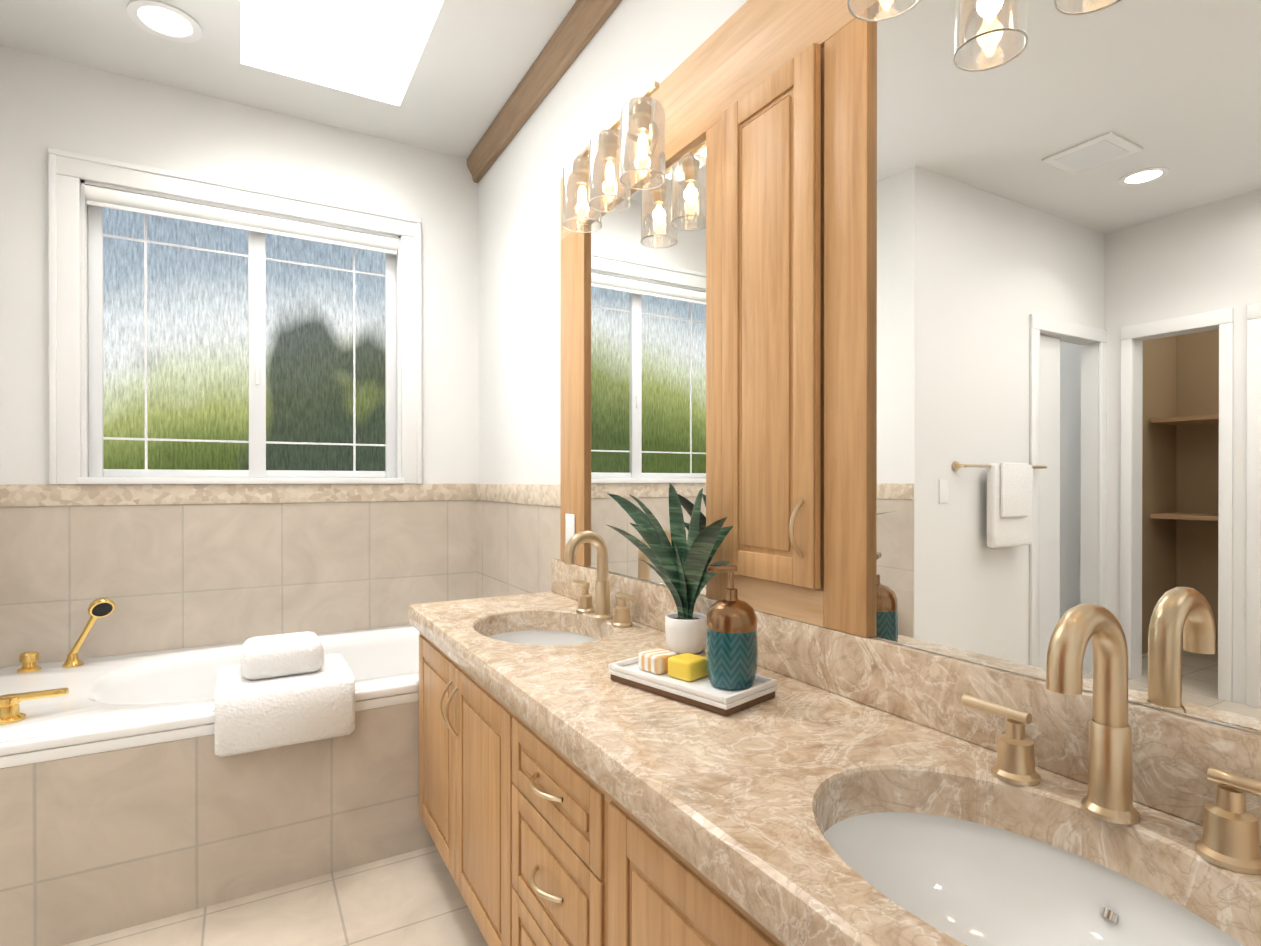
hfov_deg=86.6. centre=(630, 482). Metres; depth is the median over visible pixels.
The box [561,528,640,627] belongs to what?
faucet
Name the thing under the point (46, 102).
wall
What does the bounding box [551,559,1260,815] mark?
backsplash
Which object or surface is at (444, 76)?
ceiling
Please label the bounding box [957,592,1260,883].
faucet
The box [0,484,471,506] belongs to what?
trim
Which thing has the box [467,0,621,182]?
beam
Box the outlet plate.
[566,514,574,544]
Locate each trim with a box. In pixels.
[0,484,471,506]
[472,484,559,506]
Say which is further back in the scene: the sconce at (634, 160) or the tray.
the sconce at (634, 160)
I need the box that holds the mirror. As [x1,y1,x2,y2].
[560,0,1260,733]
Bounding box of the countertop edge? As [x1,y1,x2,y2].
[421,612,880,945]
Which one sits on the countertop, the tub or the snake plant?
the snake plant
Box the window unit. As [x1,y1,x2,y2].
[48,148,421,484]
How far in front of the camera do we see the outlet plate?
2.28 m
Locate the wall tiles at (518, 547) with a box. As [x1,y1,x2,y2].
[477,500,560,597]
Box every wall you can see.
[0,45,478,484]
[478,0,747,484]
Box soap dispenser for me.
[705,565,757,689]
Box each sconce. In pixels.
[562,81,665,232]
[847,0,920,21]
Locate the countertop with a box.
[417,600,1260,945]
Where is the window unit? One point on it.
(195, 341)
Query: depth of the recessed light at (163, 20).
2.26 m
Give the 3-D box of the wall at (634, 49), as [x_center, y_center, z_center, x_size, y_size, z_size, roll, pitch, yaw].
[0.481,-0.235,1.273,0.120,2.890,4.920,0,0,-30]
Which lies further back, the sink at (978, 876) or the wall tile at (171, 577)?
the wall tile at (171, 577)
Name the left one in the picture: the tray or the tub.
the tub
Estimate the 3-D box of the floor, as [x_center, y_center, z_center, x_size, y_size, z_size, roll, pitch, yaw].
[-2.040,1.243,0.443,5.320,0.060,6.000,0,0,-30]
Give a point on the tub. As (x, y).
(136, 789)
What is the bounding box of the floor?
[63,845,487,945]
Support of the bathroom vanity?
on the floor
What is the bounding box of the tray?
[609,648,776,715]
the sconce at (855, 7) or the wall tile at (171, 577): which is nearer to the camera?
the sconce at (855, 7)
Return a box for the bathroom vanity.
[416,628,848,945]
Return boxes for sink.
[481,624,604,691]
[789,784,1260,945]
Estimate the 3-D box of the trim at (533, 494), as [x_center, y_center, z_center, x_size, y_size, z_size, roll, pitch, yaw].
[-0.486,0.045,2.811,0.017,0.080,1.010,0,0,-30]
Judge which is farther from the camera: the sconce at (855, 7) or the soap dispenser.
the soap dispenser
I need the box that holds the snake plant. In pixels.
[605,483,732,653]
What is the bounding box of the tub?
[0,598,434,945]
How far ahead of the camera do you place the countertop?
0.90 m
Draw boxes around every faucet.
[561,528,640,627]
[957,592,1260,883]
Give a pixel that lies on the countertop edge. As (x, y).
(782, 913)
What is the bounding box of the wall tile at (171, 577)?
[0,500,476,667]
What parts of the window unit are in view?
glass pane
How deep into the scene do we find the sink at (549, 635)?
2.08 m
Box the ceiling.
[0,0,576,158]
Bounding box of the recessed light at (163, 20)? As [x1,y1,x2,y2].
[127,0,201,42]

